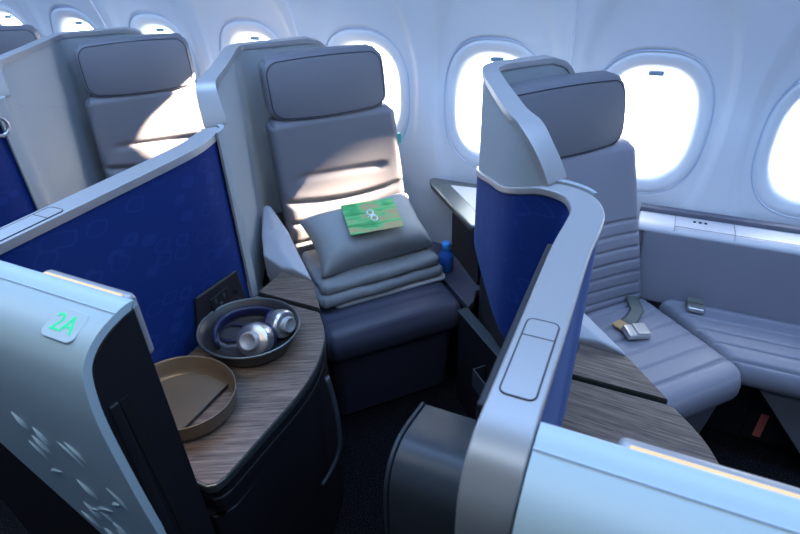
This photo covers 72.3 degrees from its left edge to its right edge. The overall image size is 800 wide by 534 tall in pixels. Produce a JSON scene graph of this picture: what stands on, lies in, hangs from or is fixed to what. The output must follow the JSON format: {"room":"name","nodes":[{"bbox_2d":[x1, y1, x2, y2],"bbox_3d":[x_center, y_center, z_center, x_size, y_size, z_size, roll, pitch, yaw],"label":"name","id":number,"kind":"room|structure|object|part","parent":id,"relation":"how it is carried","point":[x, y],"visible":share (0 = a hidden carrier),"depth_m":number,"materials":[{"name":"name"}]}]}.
{"room":"aircraft cabin","nodes":[
{"label":"aircraft cabin","id":0,"kind":"room"},
{"bbox_2d":[0,0,799,309],"bbox_3d":[-0.601,-0.653,1.994,6.200,2.200,0.795,12,35,21],"label":"wall","id":1,"kind":"structure","parent":0,"point":[750,49],"depth_m":1.83,"materials":[{"name":"white plastic"}]},
{"bbox_2d":[0,3,26,25],"bbox_3d":[-2.053,-1.177,2.969,0.420,0.540,0.121,12,35,21],"label":"window","id":2,"kind":"structure","parent":1,"relation":"in","point":[5,11],"depth_m":2.81,"materials":[{"name":"white plastic"}]},
{"bbox_2d":[49,6,98,33],"bbox_3d":[-1.572,-1.062,2.784,0.420,0.540,0.121,12,35,21],"label":"window","id":3,"kind":"structure","parent":1,"relation":"in","point":[63,18],"depth_m":2.67,"materials":[{"name":"white plastic"}]},
{"bbox_3d":[-1.574,-1.204,2.702,0.048,0.014,0.030,12,35,21],"label":"shade pull","id":4,"kind":"part","parent":3,"relation":"part of","materials":[{"name":"blue"}]},
{"bbox_2d":[89,0,106,27],"bbox_3d":[-1.398,-1.036,2.508,0.011,0.902,0.231,12,35,21],"label":"trim","id":5,"kind":"structure","parent":1,"relation":"attached to","point":[90,1],"depth_m":2.50,"materials":[{"name":"white plastic"}]},
{"bbox_2d":[128,12,199,81],"bbox_3d":[-1.091,-0.947,2.600,0.420,0.540,0.121,12,35,21],"label":"window","id":6,"kind":"structure","parent":1,"relation":"in","point":[147,23],"depth_m":2.47,"materials":[{"name":"white plastic"}]},
{"bbox_3d":[-1.093,-1.089,2.517,0.048,0.014,0.030,12,35,21],"label":"shade pull","id":7,"kind":"part","parent":6,"relation":"part of","materials":[{"name":"blue"}]},
{"bbox_2d":[219,19,279,51],"bbox_3d":[-0.610,-0.832,2.415,0.420,0.540,0.121,12,35,21],"label":"window","id":8,"kind":"structure","parent":1,"relation":"in","point":[234,31],"depth_m":2.29,"materials":[{"name":"white plastic"}]},
{"bbox_3d":[-0.612,-0.974,2.332,0.048,0.014,0.030,12,35,21],"label":"shade pull","id":9,"kind":"part","parent":8,"relation":"part of","materials":[{"name":"blue"}]},
{"bbox_2d":[284,0,297,36],"bbox_3d":[-0.436,-0.827,2.125,0.011,0.902,0.231,12,35,21],"label":"trim","id":10,"kind":"structure","parent":1,"relation":"attached to","point":[285,1],"depth_m":2.10,"materials":[{"name":"white plastic"}]},
{"bbox_2d":[326,28,409,139],"bbox_3d":[-0.128,-0.718,2.230,0.420,0.540,0.121,12,35,21],"label":"window","id":11,"kind":"structure","parent":1,"relation":"in","point":[346,36],"depth_m":2.11,"materials":[{"name":"white plastic"}]},
{"bbox_2d":[444,38,534,166],"bbox_3d":[0.353,-0.603,2.045,0.420,0.540,0.121,12,35,21],"label":"window","id":12,"kind":"structure","parent":1,"relation":"in","point":[463,141],"depth_m":2.05,"materials":[{"name":"white plastic"}]},
{"bbox_3d":[0.350,-0.744,1.962,0.048,0.014,0.030,12,35,21],"label":"shade pull","id":13,"kind":"part","parent":12,"relation":"part of","materials":[{"name":"blue"}]},
{"bbox_2d":[569,0,576,65],"bbox_3d":[0.525,-0.619,1.742,0.011,0.902,0.231,12,35,21],"label":"trim","id":14,"kind":"structure","parent":1,"relation":"attached to","point":[574,1],"depth_m":1.73,"materials":[{"name":"white plastic"}]},
{"bbox_2d":[604,50,714,193],"bbox_3d":[0.834,-0.488,1.860,0.420,0.540,0.121,12,35,21],"label":"window","id":15,"kind":"structure","parent":1,"relation":"in","point":[663,176],"depth_m":1.77,"materials":[{"name":"white plastic"}]},
{"bbox_3d":[0.832,-0.629,1.777,0.048,0.014,0.030,12,35,21],"label":"shade pull","id":16,"kind":"part","parent":15,"relation":"part of","materials":[{"name":"blue"}]},
{"bbox_2d":[638,203,799,255],"bbox_3d":[1.419,0.019,1.738,1.270,0.215,0.134,12,35,21],"label":"window ledge","id":17,"kind":"object","parent":1,"relation":"attached to","point":[719,228],"visible":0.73,"depth_m":1.82,"materials":[{"name":"grey plastic"}]},
{"bbox_3d":[1.437,-0.087,1.726,1.270,0.025,0.031,12,35,21],"label":"rail","id":18,"kind":"part","parent":17,"relation":"part of","materials":[{"name":"grey plastic"}]},
{"bbox_2d":[751,80,799,219],"bbox_3d":[1.315,-0.373,1.675,0.420,0.540,0.121,12,35,21],"label":"window","id":19,"kind":"structure","parent":1,"relation":"in","point":[781,198],"depth_m":1.77,"materials":[{"name":"white plastic"}]},
{"bbox_2d":[0,361,799,533],"bbox_3d":[-1.138,1.054,1.438,6.100,0.050,4.000,12,35,21],"label":"floor","id":20,"kind":"structure","parent":0,"point":[369,435],"depth_m":1.91,"materials":[{"name":"carpet"}]},
{"bbox_2d":[0,25,41,54],"bbox_3d":[-1.868,-0.499,2.726,0.520,1.208,0.666,-14,34,-18],"label":"seat","id":21,"kind":"object","parent":20,"relation":"on","point":[12,37],"visible":0.06,"depth_m":2.66,"materials":[{"name":"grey leather"}]},
{"bbox_2d":[0,27,142,227],"bbox_3d":[-1.393,-0.141,2.119,0.320,1.231,1.553,6,33,12],"label":"wall","id":22,"kind":"structure","parent":20,"relation":"on","point":[49,154],"depth_m":2.09,"materials":[{"name":"grey plastic"}]},
{"bbox_3d":[-1.413,-0.103,2.156,0.283,1.108,1.532,6,33,13],"label":"blue panel","id":23,"kind":"part","parent":22,"relation":"part of","materials":[{"name":"fabric"}]},
{"bbox_2d":[0,260,215,533],"bbox_3d":[-0.704,0.474,1.196,0.696,1.120,0.156,12,35,21],"label":"shell","id":24,"kind":"object","parent":20,"relation":"on","point":[91,442],"visible":1,"depth_m":0.87,"materials":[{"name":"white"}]},
{"bbox_3d":[-0.479,0.083,0.783,0.066,0.003,0.048,12,59,21],"label":"number plate","id":25,"kind":"part","parent":24,"relation":"part of","materials":[{"name":"white plastic"}]},
{"bbox_3d":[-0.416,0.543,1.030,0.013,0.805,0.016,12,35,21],"label":"sliding door","id":26,"kind":"part","parent":24,"relation":"part of","materials":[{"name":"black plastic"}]},
{"bbox_2d":[74,33,249,294],"bbox_3d":[-0.998,-0.312,2.382,0.520,1.208,0.666,-14,34,-18],"label":"seat","id":27,"kind":"object","parent":20,"relation":"on","point":[142,104],"visible":0.46,"depth_m":2.34,"materials":[{"name":"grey leather"}]},
{"bbox_3d":[-1.080,-0.492,2.494,0.498,0.600,0.213,-14,34,-18],"label":"backrest","id":28,"kind":"part","parent":27,"relation":"part of","materials":[{"name":"grey leather"}]},
{"bbox_2d":[0,36,325,363],"bbox_3d":[-0.574,0.036,1.792,0.323,1.231,1.557,7,33,13],"label":"wall","id":29,"kind":"structure","parent":20,"relation":"on","point":[178,230],"depth_m":1.38,"materials":[{"name":"blue fabric"}]},
{"bbox_3d":[-0.581,0.075,1.816,0.290,1.120,1.552,6,33,13],"label":"trim","id":30,"kind":"part","parent":29,"relation":"part of","materials":[{"name":"grey"}]},
{"bbox_3d":[-0.601,0.064,1.847,0.411,1.108,1.524,12,35,21],"label":"blue panel","id":31,"kind":"part","parent":29,"relation":"part of","materials":[{"name":"fabric"}]},
{"bbox_2d":[210,287,229,311],"bbox_3d":[-0.496,0.098,1.516,0.004,0.060,0.067,12,35,21],"label":"power socket","id":32,"kind":"object","parent":29,"relation":"attached to","point":[220,296],"depth_m":1.50,"materials":[{"name":"black plastic"}]},
{"bbox_3d":[-0.501,0.097,1.520,0.010,0.126,0.203,12,35,21],"label":"outlet panel","id":33,"kind":"part","parent":29,"relation":"part of","materials":[{"name":"black plastic"}]},
{"bbox_2d":[183,206,343,533],"bbox_3d":[-0.355,0.379,1.731,0.477,0.706,1.129,4,33,9],"label":"console","id":34,"kind":"object","parent":20,"relation":"on","point":[274,466],"visible":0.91,"depth_m":1.36,"materials":[{"name":"brown wood"}]},
{"bbox_2d":[154,355,236,442],"bbox_3d":[-0.503,0.303,1.266,0.266,0.054,0.233,12,35,21],"label":"oval tray","id":35,"kind":"object","parent":34,"relation":"on","point":[191,384],"visible":0.62,"depth_m":1.31,"materials":[{"name":"brown plastic"}]},
{"bbox_3d":[-0.416,0.624,1.456,0.291,0.490,0.348,12,35,21],"label":"cabinet door","id":36,"kind":"part","parent":34,"relation":"part of","materials":[{"name":"black plastic"}]},
{"bbox_2d":[196,297,299,366],"bbox_3d":[-0.396,0.178,1.451,0.273,0.060,0.253,9,34,17],"label":"round dish","id":37,"kind":"object","parent":34,"relation":"on","point":[233,357],"visible":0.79,"depth_m":1.46,"materials":[{"name":"grey metal"}]},
{"bbox_2d":[212,306,295,356],"bbox_3d":[-0.395,0.158,1.454,0.205,0.092,0.178,12,35,21],"label":"headphones","id":38,"kind":"object","parent":37,"relation":"in","point":[255,338],"visible":0.98,"depth_m":1.43,"materials":[{"name":"blue"}]},
{"bbox_2d":[236,322,276,356],"bbox_3d":[-0.368,0.187,1.407,0.095,0.092,0.098,12,35,21],"label":"ear cup","id":39,"kind":"object","parent":38,"relation":"on","point":[255,338],"depth_m":1.38,"materials":[{"name":"silver metal"}]},
{"bbox_2d":[263,309,295,338],"bbox_3d":[-0.319,0.152,1.466,0.079,0.078,0.083,12,35,21],"label":"ear cup","id":40,"kind":"object","parent":38,"relation":"on","point":[281,322],"depth_m":1.44,"materials":[{"name":"silver metal"}]},
{"bbox_3d":[-0.393,0.320,1.406,0.340,0.027,0.575,12,35,21],"label":"cabinet rail","id":41,"kind":"part","parent":34,"relation":"part of","materials":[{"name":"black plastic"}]},
{"bbox_3d":[-0.418,0.063,1.961,0.111,0.416,0.470,-15,35,-19],"label":"armrest","id":42,"kind":"part","parent":34,"relation":"part of","materials":[{"name":"grey"}]},
{"bbox_3d":[-0.308,0.073,1.680,0.215,0.014,0.120,12,35,21],"label":"console lid","id":43,"kind":"part","parent":34,"relation":"part of","materials":[{"name":"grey wood"}]},
{"bbox_3d":[-0.190,0.440,1.445,0.039,0.314,0.114,12,35,21],"label":"corner frame","id":44,"kind":"part","parent":34,"relation":"part of","materials":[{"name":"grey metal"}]},
{"bbox_2d":[258,44,460,413],"bbox_3d":[-0.138,-0.124,2.036,0.520,1.208,0.666,-14,34,-18],"label":"seat","id":45,"kind":"object","parent":20,"relation":"on","point":[333,138],"visible":0.63,"depth_m":1.99,"materials":[{"name":"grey leather"}]},
{"bbox_3d":[-0.221,-0.303,2.147,0.500,0.600,0.213,-14,34,-18],"label":"backrest","id":46,"kind":"part","parent":45,"relation":"part of","materials":[{"name":"grey leather"}]},
{"bbox_2d":[318,281,460,362],"bbox_3d":[-0.090,0.126,2.080,0.520,0.132,0.456,-14,34,-18],"label":"seat cushion","id":47,"kind":"object","parent":45,"relation":"on","point":[365,329],"depth_m":1.91,"materials":[{"name":"blue leather"}]},
{"bbox_2d":[335,272,445,307],"bbox_3d":[-0.083,0.021,2.111,0.440,0.018,0.301,-15,35,-19],"label":"sheet","id":48,"kind":"object","parent":45,"relation":"on","point":[441,276],"visible":0.24,"depth_m":2.00,"materials":[{"name":"grey fabric"}]},
{"bbox_2d":[301,247,442,308],"bbox_3d":[-0.117,-0.016,2.072,0.486,0.092,0.319,-16,35,-20],"label":"blanket","id":49,"kind":"object","parent":48,"relation":"on","point":[375,278],"visible":0.52,"depth_m":1.96,"materials":[{"name":"grey fabric"}]},
{"bbox_2d":[298,193,434,278],"bbox_3d":[-0.120,-0.123,2.030,0.454,0.209,0.234,-16,35,-20],"label":"pillow","id":50,"kind":"object","parent":49,"relation":"on","point":[338,251],"visible":0.71,"depth_m":1.95,"materials":[{"name":"grey fabric"}]},
{"bbox_2d":[341,197,403,234],"bbox_3d":[-0.098,-0.180,1.934,0.195,0.062,0.125,-12,34,-15],"label":"menu card","id":51,"kind":"object","parent":50,"relation":"on","point":[381,214],"visible":1,"depth_m":1.93,"materials":[{"name":"green paper"}]},
{"bbox_2d":[384,402,475,533],"bbox_3d":[0.159,0.643,1.494,0.322,0.462,0.275,12,35,21],"label":"console","id":52,"kind":"object","parent":20,"relation":"on","point":[424,468],"visible":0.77,"depth_m":1.37,"materials":[{"name":"grey plastic"}]},
{"bbox_2d":[429,242,479,373],"bbox_3d":[0.312,0.146,2.339,0.347,0.405,0.518,-14,34,-18],"label":"console","id":53,"kind":"object","parent":20,"relation":"on","point":[458,281],"visible":0.27,"depth_m":2.12,"materials":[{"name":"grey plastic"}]},
{"bbox_2d":[438,240,453,272],"bbox_3d":[0.181,-0.044,2.151,0.060,0.122,0.060,12,35,21],"label":"water bottle","id":54,"kind":"object","parent":53,"relation":"on","point":[445,257],"visible":0.98,"depth_m":2.13,"materials":[{"name":"blue plastic"}]},
{"bbox_2d":[430,178,480,284],"bbox_3d":[0.301,-0.114,2.102,0.523,0.286,0.345,12,35,21],"label":"shelf","id":55,"kind":"object","parent":53,"relation":"on","point":[460,197],"visible":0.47,"depth_m":2.11,"materials":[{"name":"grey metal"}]},
{"bbox_3d":[0.297,-0.223,2.033,0.523,0.025,0.345,12,35,21],"label":"shelf","id":56,"kind":"part","parent":55,"relation":"part of","materials":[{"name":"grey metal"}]},
{"bbox_2d":[456,307,500,419],"bbox_3d":[0.263,0.402,1.923,0.086,0.423,0.298,-14,34,-18],"label":"footwell side","id":57,"kind":"object","parent":20,"relation":"on","point":[478,351],"visible":0.51,"depth_m":1.90,"materials":[{"name":"black plastic"}]},
{"bbox_2d":[455,55,604,533],"bbox_3d":[0.278,0.246,1.414,0.284,1.231,1.500,5,33,11],"label":"wall","id":58,"kind":"structure","parent":20,"relation":"on","point":[537,231],"depth_m":0.98,"materials":[{"name":"grey plastic"}]},
{"bbox_2d":[475,244,552,425],"bbox_3d":[0.183,0.255,0.908,0.012,0.464,0.400,12,35,21],"label":"monitor","id":59,"kind":"object","parent":58,"relation":"on","point":[487,387],"depth_m":0.73,"materials":[{"name":"black plastic"}]},
{"bbox_3d":[0.286,0.284,1.448,0.257,1.108,1.461,4,33,10],"label":"blue panel","id":60,"kind":"part","parent":58,"relation":"part of","materials":[{"name":"fabric"}]},
{"bbox_2d":[509,70,740,433],"bbox_3d":[0.652,0.074,1.702,0.568,1.184,0.662,-14,34,-18],"label":"seat","id":61,"kind":"object","parent":20,"relation":"on","point":[583,113],"visible":0.5,"depth_m":1.69,"materials":[{"name":"grey leather"}]},
{"bbox_3d":[0.569,-0.107,1.812,0.548,0.580,0.210,-14,34,-18],"label":"backrest","id":62,"kind":"part","parent":61,"relation":"part of","materials":[{"name":"grey leather"}]},
{"bbox_2d":[586,298,740,418],"bbox_3d":[0.734,0.306,1.755,0.490,0.126,0.456,-14,34,-18],"label":"seat cushion","id":63,"kind":"object","parent":61,"relation":"on","point":[693,377],"depth_m":1.68,"materials":[{"name":"grey leather"}]},
{"bbox_2d":[561,313,718,464],"bbox_3d":[0.492,0.562,1.393,0.477,0.706,1.129,4,33,9],"label":"console","id":64,"kind":"object","parent":20,"relation":"on","point":[610,399],"visible":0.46,"depth_m":1.24,"materials":[{"name":"brown wood"}]},
{"bbox_3d":[0.429,0.246,1.623,0.111,0.416,0.470,-15,35,-19],"label":"armrest","id":65,"kind":"part","parent":64,"relation":"part of","materials":[{"name":"grey plastic"}]},
{"bbox_3d":[0.539,0.256,1.343,0.215,0.014,0.120,12,35,21],"label":"console lid","id":66,"kind":"part","parent":64,"relation":"part of","materials":[{"name":"grey wood"}]},
{"bbox_2d":[512,422,799,533],"bbox_3d":[0.381,0.709,0.765,0.503,1.120,0.153,12,35,21],"label":"shell","id":67,"kind":"object","parent":20,"relation":"on","point":[575,483],"visible":1,"depth_m":0.52,"materials":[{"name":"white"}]},
{"bbox_2d":[639,231,799,453],"bbox_3d":[1.394,0.340,1.712,1.320,0.662,0.347,12,35,21],"label":"seat","id":68,"kind":"object","parent":20,"relation":"on","point":[743,303],"visible":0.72,"depth_m":1.80,"materials":[{"name":"grey leather"}]},
{"bbox_2d":[659,299,799,398],"bbox_3d":[1.422,0.327,1.651,1.200,0.098,0.290,12,35,21],"label":"cushion","id":69,"kind":"object","parent":68,"relation":"on","point":[764,346],"depth_m":1.74,"materials":[{"name":"grey leather"}]},
{"bbox_2d":[704,385,798,452],"bbox_3d":[1.395,0.518,1.797,0.660,0.290,0.041,12,35,21],"label":"panel","id":70,"kind":"object","parent":20,"relation":"on","point":[748,415],"visible":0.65,"depth_m":1.88,"materials":[{"name":"black plastic"}]},
{"bbox_3d":[1.142,0.484,1.895,0.095,0.240,0.006,12,35,21],"label":"door","id":71,"kind":"part","parent":70,"relation":"part of","materials":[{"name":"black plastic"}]},
{"bbox_3d":[1.240,0.531,1.871,0.100,0.180,0.008,12,35,21],"label":"vest door","id":72,"kind":"part","parent":70,"relation":"part of","materials":[{"name":"black plastic"}]}
]}

